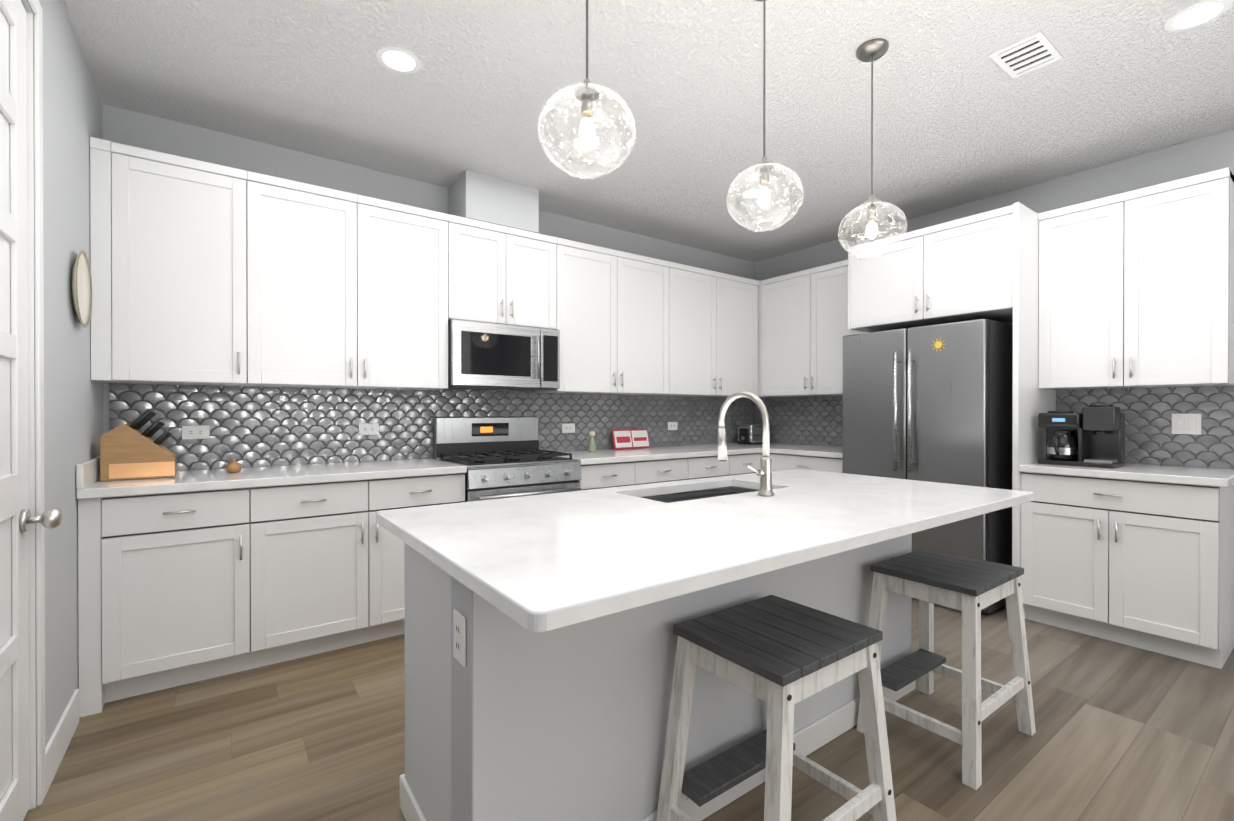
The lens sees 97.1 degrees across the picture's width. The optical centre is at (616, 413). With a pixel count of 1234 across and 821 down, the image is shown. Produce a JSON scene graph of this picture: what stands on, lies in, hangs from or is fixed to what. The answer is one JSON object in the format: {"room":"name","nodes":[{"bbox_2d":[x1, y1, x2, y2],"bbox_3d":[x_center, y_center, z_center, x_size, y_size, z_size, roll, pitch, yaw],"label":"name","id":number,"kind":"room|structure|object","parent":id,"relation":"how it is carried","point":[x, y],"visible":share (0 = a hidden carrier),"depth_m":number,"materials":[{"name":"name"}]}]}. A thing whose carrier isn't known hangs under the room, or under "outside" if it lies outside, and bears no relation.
{"room":"kitchen","nodes":[
{"label":"kitchen","id":0,"kind":"room"},
{"bbox_2d":[21,0,108,806],"bbox_3d":[-1.633,-0.145,1.368,0.100,2.740,3.130,0,0,-36],"label":"wall","id":1,"kind":"structure","parent":0,"point":[77,114],"depth_m":2.01,"materials":[{"name":"grey paint"}]},
{"bbox_2d":[0,0,62,820],"bbox_3d":[-1.555,-0.007,1.370,0.122,2.448,0.802,0,0,-36],"label":"door","id":2,"kind":"structure","parent":1,"relation":"in","point":[17,519],"depth_m":1.58,"materials":[{"name":"white wood"}]},
{"bbox_2d":[26,0,44,809],"bbox_3d":[-1.602,-0.029,1.336,0.112,2.510,0.910,0,0,-36],"label":"door frame","id":3,"kind":"structure","parent":1,"relation":"attached to","point":[36,439],"depth_m":1.69,"materials":[{"name":"white wood"}]},
{"bbox_2d":[45,689,78,795],"bbox_3d":[-1.981,1.156,1.946,0.012,0.135,0.514,0,0,-36],"label":"baseboard","id":4,"kind":"structure","parent":1,"relation":"attached to","point":[57,745],"depth_m":1.87,"materials":[{"name":"white wood"}]},
{"bbox_2d":[72,250,91,327],"bbox_3d":[-2.143,-0.497,2.177,0.028,0.308,0.308,0,0,-36],"label":"art","id":5,"kind":"object","parent":1,"relation":"attached to","point":[81,287],"visible":1,"depth_m":2.21,"materials":[{"name":"beige"}]},
{"bbox_2d":[76,457,99,488],"bbox_3d":[-2.323,0.251,2.424,0.018,0.099,0.647,0,0,-36],"label":"backsplash","id":6,"kind":"structure","parent":1,"relation":"attached to","point":[88,471],"depth_m":2.25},
{"bbox_2d":[109,105,752,470],"bbox_3d":[-0.642,-0.154,4.111,4.930,2.740,0.100,0,0,-36],"label":"wall","id":7,"kind":"structure","parent":0,"point":[127,127],"depth_m":3.29,"materials":[{"name":"grey paint"}]},
{"bbox_2d":[90,137,263,388],"bbox_3d":[-2.167,-0.684,2.728,0.632,1.070,0.333,0,0,-36],"label":"upper cabinet","id":8,"kind":"object","parent":7,"relation":"attached to","point":[258,299],"depth_m":2.58,"materials":[{"name":"white wood"}]},
{"bbox_2d":[182,425,209,438],"bbox_3d":[-2.227,0.100,2.882,0.116,0.072,0.007,0,0,-36],"label":"electrical outlet","id":9,"kind":"object","parent":7,"relation":"attached to","point":[196,432],"visible":1,"depth_m":2.88,"materials":[{"name":"white plastic"}]},
{"bbox_2d":[264,174,459,392],"bbox_3d":[-1.546,-0.686,3.180,1.144,1.070,0.333,0,0,-36],"label":"upper cabinet","id":10,"kind":"object","parent":7,"relation":"attached to","point":[361,293],"depth_m":3.04,"materials":[{"name":"white wood"}]},
{"bbox_2d":[359,423,378,434],"bbox_3d":[-1.540,0.098,3.382,0.116,0.072,0.007,0,0,-36],"label":"electrical outlet","id":11,"kind":"object","parent":7,"relation":"attached to","point":[368,428],"visible":1,"depth_m":3.38,"materials":[{"name":"white plastic"}]},
{"bbox_2d":[460,217,547,327],"bbox_3d":[-0.825,-0.903,3.704,0.759,0.640,0.333,0,0,-36],"label":"upper cabinet","id":12,"kind":"object","parent":7,"relation":"attached to","point":[504,269],"depth_m":3.56,"materials":[{"name":"white wood"}]},
{"bbox_2d":[448,319,559,390],"bbox_3d":[-0.793,-0.371,3.663,0.752,0.414,0.422,0,0,-36],"label":"over-the-range microwave","id":13,"kind":"object","parent":12,"relation":"attached to","point":[488,356],"visible":0.98,"depth_m":3.50,"materials":[{"name":"grey metal"}]},
{"bbox_2d":[562,423,574,432],"bbox_3d":[-0.375,0.115,4.229,0.116,0.072,0.007,0,0,-36],"label":"electrical outlet","id":14,"kind":"object","parent":7,"relation":"attached to","point":[568,428],"visible":1,"depth_m":4.23,"materials":[{"name":"white plastic"}]},
{"bbox_2d":[524,235,663,396],"bbox_3d":[-0.090,-0.690,4.224,1.160,1.070,0.357,0,0,-36],"label":"upper cabinet","id":15,"kind":"object","parent":7,"relation":"attached to","point":[606,305],"depth_m":4.05,"materials":[{"name":"white wood"}]},
{"bbox_2d":[668,422,677,429],"bbox_3d":[0.498,0.113,4.865,0.116,0.072,0.007,0,0,-36],"label":"electrical outlet","id":16,"kind":"object","parent":7,"relation":"attached to","point":[672,425],"visible":1,"depth_m":4.86,"materials":[{"name":"white plastic"}]},
{"bbox_2d":[664,260,767,396],"bbox_3d":[0.777,-0.692,4.818,1.182,1.070,0.417,0,0,-36],"label":"upper cabinet","id":17,"kind":"object","parent":7,"relation":"attached to","point":[716,323],"depth_m":4.71,"materials":[{"name":"white wood"}]},
{"bbox_2d":[448,170,538,232],"bbox_3d":[-0.838,-1.376,3.695,0.510,0.294,0.335,0,0,-36],"label":"cover","id":18,"kind":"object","parent":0,"point":[480,197],"depth_m":3.54,"materials":[{"name":"grey paint"}]},
{"bbox_2d":[23,598,1233,820],"bbox_3d":[0.443,1.258,0.516,7.650,0.060,7.200,0,0,-36],"label":"floor","id":19,"kind":"structure","parent":0,"point":[1129,734],"depth_m":2.00,"materials":[{"name":"brown wood"}]},
{"bbox_2d":[78,489,267,717],"bbox_3d":[-2.084,0.781,2.618,0.632,0.879,0.618,0,0,-36],"label":"base cabinet","id":20,"kind":"object","parent":19,"relation":"on","point":[173,587],"depth_m":2.36,"materials":[{"name":"white wood"}]},
{"bbox_2d":[76,457,466,500],"bbox_3d":[-1.686,0.320,2.889,1.595,0.039,0.645,0,0,-36],"label":"countertop","id":21,"kind":"structure","parent":20,"relation":"on","point":[252,476],"depth_m":2.68,"materials":[{"name":"white stone"}]},
{"bbox_2d":[100,410,176,480],"bbox_3d":[-2.214,0.142,2.530,0.257,0.317,0.134,0,0,-36],"label":"knife block","id":22,"kind":"object","parent":21,"relation":"on","point":[129,451],"visible":1,"depth_m":2.48,"materials":[{"name":"brown wood"}]},
{"bbox_2d":[226,459,241,472],"bbox_3d":[-1.929,0.266,2.744,0.068,0.067,0.068,0,0,-36],"label":"decor","id":23,"kind":"object","parent":21,"relation":"on","point":[233,466],"visible":1,"depth_m":2.73,"materials":[{"name":"brown ceramic"}]},
{"bbox_2d":[268,473,464,664],"bbox_3d":[-1.486,0.780,3.053,1.085,0.879,0.618,0,0,-36],"label":"base cabinet","id":24,"kind":"object","parent":19,"relation":"on","point":[336,575],"depth_m":2.74,"materials":[{"name":"white wood"}]},
{"bbox_2d":[434,417,581,501],"bbox_3d":[-0.703,0.623,3.542,0.750,1.190,0.693,0,0,-36],"label":"range","id":25,"kind":"object","parent":19,"relation":"on","point":[502,457],"visible":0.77,"depth_m":3.50,"materials":[{"name":"grey metal"}]},
{"bbox_2d":[578,457,695,489],"bbox_3d":[-0.013,0.776,4.124,1.040,0.879,0.618,0,0,-36],"label":"base cabinet","id":26,"kind":"object","parent":19,"relation":"on","point":[628,473],"depth_m":3.85,"materials":[{"name":"white wood"}]},
{"bbox_2d":[557,441,779,464],"bbox_3d":[0.581,0.314,4.538,2.485,0.039,0.645,0,0,-36],"label":"countertop","id":27,"kind":"structure","parent":26,"relation":"on","point":[655,452],"depth_m":4.19,"materials":[{"name":"white stone"}]},
{"bbox_2d":[588,431,595,451],"bbox_3d":[-0.191,0.214,4.181,0.068,0.161,0.068,0,0,-36],"label":"figurine","id":28,"kind":"object","parent":27,"relation":"on","point":[592,446],"visible":1,"depth_m":4.16,"materials":[{"name":"green"}]},
{"bbox_2d":[611,429,649,449],"bbox_3d":[0.118,0.212,4.512,0.370,0.158,0.051,0,0,-36],"label":"decorative sign","id":29,"kind":"object","parent":27,"relation":"on","point":[630,438],"visible":1,"depth_m":4.50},
{"bbox_2d":[738,424,762,444],"bbox_3d":[1.292,0.195,5.209,0.320,0.191,0.170,0,0,-40],"label":"toaster","id":30,"kind":"object","parent":27,"relation":"on","point":[749,434],"visible":0.85,"depth_m":5.11,"materials":[{"name":"silver metal"}]},
{"bbox_2d":[376,469,1033,820],"bbox_3d":[0.427,0.764,1.899,2.147,0.920,1.068,0,0,-36],"label":"kitchen island","id":31,"kind":"object","parent":19,"relation":"on","point":[550,701],"visible":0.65,"depth_m":1.46,"materials":[{"name":"white stone"}]},
{"bbox_2d":[453,608,465,666],"bbox_3d":[-0.370,0.526,1.279,0.008,0.116,0.072,0,0,-36],"label":"outlet","id":32,"kind":"object","parent":31,"relation":"attached to","point":[459,636],"visible":1,"depth_m":1.27,"materials":[{"name":"white plastic"}]},
{"bbox_2d":[718,391,773,495],"bbox_3d":[0.460,0.107,2.080,0.137,0.389,0.267,0,0,-36],"label":"faucet","id":33,"kind":"object","parent":31,"relation":"on","point":[764,472],"visible":0.98,"depth_m":2.02,"materials":[{"name":"silver metal"}]},
{"bbox_2d":[696,457,735,478],"bbox_3d":[0.545,0.775,4.530,0.580,0.879,0.618,0,0,-36],"label":"base cabinet","id":34,"kind":"object","parent":19,"relation":"on","point":[706,467],"depth_m":4.31,"materials":[{"name":"white wood"}]},
{"bbox_2d":[736,453,762,474],"bbox_3d":[0.865,0.774,4.763,0.450,0.879,0.618,0,0,-36],"label":"base cabinet","id":35,"kind":"object","parent":19,"relation":"on","point":[742,459],"depth_m":4.53,"materials":[{"name":"white wood"}]},
{"bbox_2d":[656,595,896,820],"bbox_3d":[0.438,0.907,1.500,0.542,0.635,0.412,0,0,-36],"label":"stool","id":36,"kind":"object","parent":19,"relation":"on","point":[780,657],"visible":1,"depth_m":1.47,"materials":[{"name":"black wood"}]},
{"bbox_2d":[769,453,841,472],"bbox_3d":[1.753,0.775,4.516,0.618,0.879,0.748,0,0,-36],"label":"base cabinet","id":37,"kind":"object","parent":19,"relation":"on","point":[780,461],"depth_m":4.34,"materials":[{"name":"white wood"}]},
{"bbox_2d":[769,445,841,456],"bbox_3d":[1.738,0.314,4.511,0.646,0.039,0.760,0,0,-36],"label":"countertop","id":38,"kind":"structure","parent":37,"relation":"on","point":[796,450],"depth_m":4.44,"materials":[{"name":"white stone"}]},
{"bbox_2d":[842,319,1012,612],"bbox_3d":[2.159,0.329,3.758,0.797,1.775,0.910,0,0,-36],"label":"fridge","id":39,"kind":"object","parent":19,"relation":"on","point":[930,403],"visible":0.46,"depth_m":3.41,"materials":[{"name":"grey metal"}]},
{"bbox_2d":[857,549,1035,789],"bbox_3d":[1.265,0.905,2.096,0.542,0.635,0.412,0,0,-36],"label":"stool","id":40,"kind":"object","parent":19,"relation":"on","point":[970,588],"visible":0.96,"depth_m":2.04,"materials":[{"name":"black wood"}]},
{"bbox_2d":[1016,469,1233,668],"bbox_3d":[2.827,0.780,3.040,0.618,0.879,0.780,0,0,-36],"label":"base cabinet","id":41,"kind":"object","parent":19,"relation":"on","point":[1147,565],"depth_m":2.80,"materials":[{"name":"white wood"}]},
{"bbox_2d":[1020,461,1233,488],"bbox_3d":[2.825,0.319,3.017,0.646,0.039,0.809,0,0,-36],"label":"countertop","id":42,"kind":"structure","parent":41,"relation":"on","point":[1169,474],"depth_m":2.82,"materials":[{"name":"white stone"}]},
{"bbox_2d":[1038,404,1124,467],"bbox_3d":[2.669,0.124,3.145,0.273,0.348,0.340,0,0,-36],"label":"coffee maker","id":43,"kind":"object","parent":42,"relation":"on","point":[1092,435],"visible":1,"depth_m":3.09,"materials":[{"name":"black plastic"}]},
{"bbox_2d":[63,0,1233,261],"bbox_3d":[0.443,-1.542,0.506,7.650,0.060,7.200,0,0,-36],"label":"ceiling","id":44,"kind":"structure","parent":0,"point":[961,116],"depth_m":2.58,"materials":[{"name":"white paint"}]},
{"bbox_2d":[376,47,420,73],"bbox_3d":[-0.938,-1.516,2.345,0.180,0.003,0.180,0,0,-36],"label":"recessed light","id":45,"kind":"object","parent":44,"relation":"in","point":[398,60],"visible":1,"depth_m":2.34,"materials":[{"name":"white plastic"}]},
{"bbox_2d":[538,0,635,178],"bbox_3d":[-0.081,-1.086,1.474,0.264,0.857,0.264,0,0,-36],"label":"pendant light","id":46,"kind":"object","parent":44,"relation":"hanging from","point":[587,94],"visible":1,"depth_m":1.47,"materials":[{"name":"glass"}]},
{"bbox_2d":[740,188,760,198],"bbox_3d":[0.941,-1.521,3.774,0.180,0.003,0.180,0,0,-36],"label":"recessed light","id":47,"kind":"object","parent":44,"relation":"in","point":[748,191],"depth_m":3.77,"materials":[{"name":"white"}]},
{"bbox_2d":[726,0,803,231],"bbox_3d":[0.520,-1.087,1.923,0.264,0.857,0.264,0,0,-36],"label":"pendant light","id":48,"kind":"object","parent":44,"relation":"hanging from","point":[764,167],"visible":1,"depth_m":1.92,"materials":[{"name":"clear glass"}]},
{"bbox_2d":[838,38,907,257],"bbox_3d":[1.061,-1.089,2.268,0.264,0.857,0.264,0,0,-36],"label":"pendant light","id":49,"kind":"object","parent":44,"relation":"hanging from","point":[871,50],"visible":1,"depth_m":2.26,"materials":[{"name":"clear glass"}]},
{"bbox_2d":[989,30,1062,78],"bbox_3d":[1.734,-1.514,2.310,0.270,0.006,0.180,0,0,-36],"label":"ceiling vent","id":50,"kind":"object","parent":44,"relation":"in","point":[1032,52],"visible":1,"depth_m":2.30,"materials":[{"name":"white metal"}]},
{"bbox_2d":[1164,0,1232,31],"bbox_3d":[2.212,-1.515,2.077,0.180,0.003,0.180,0,0,-36],"label":"recessed light","id":51,"kind":"object","parent":44,"relation":"in","point":[1198,14],"visible":1,"depth_m":2.07,"materials":[{"name":"white plastic"}]},
{"bbox_2d":[753,129,1233,468],"bbox_3d":[3.461,-0.150,2.780,0.100,2.740,7.080,0,0,-36],"label":"wall","id":52,"kind":"structure","parent":0,"point":[1214,152],"depth_m":3.46,"materials":[{"name":"grey paint"}]},
{"bbox_2d":[768,261,861,396],"bbox_3d":[1.762,-0.692,4.740,0.333,1.070,1.072,0,0,-36],"label":"upper cabinet","id":53,"kind":"object","parent":52,"relation":"attached to","point":[806,333],"depth_m":4.65,"materials":[{"name":"white wood"}]},
{"bbox_2d":[844,202,1035,332],"bbox_3d":[2.271,-0.923,3.798,0.618,0.600,1.050,0,0,-36],"label":"upper cabinet","id":54,"kind":"object","parent":52,"relation":"attached to","point":[982,265],"depth_m":3.50,"materials":[{"name":"white wood"}]},
{"bbox_2d":[1036,168,1233,392],"bbox_3d":[2.942,-0.686,3.118,0.333,1.070,0.780,0,0,-36],"label":"upper cabinet","id":55,"kind":"object","parent":52,"relation":"attached to","point":[1135,288],"depth_m":2.97,"materials":[{"name":"white wood"}]},
{"bbox_2d":[1172,414,1200,434],"bbox_3d":[3.187,0.059,3.051,0.008,0.116,0.116,0,0,-36],"label":"switch plate","id":56,"kind":"object","parent":52,"relation":"attached to","point":[1186,423],"visible":1,"depth_m":3.05,"materials":[{"name":"white plastic"}]}
]}

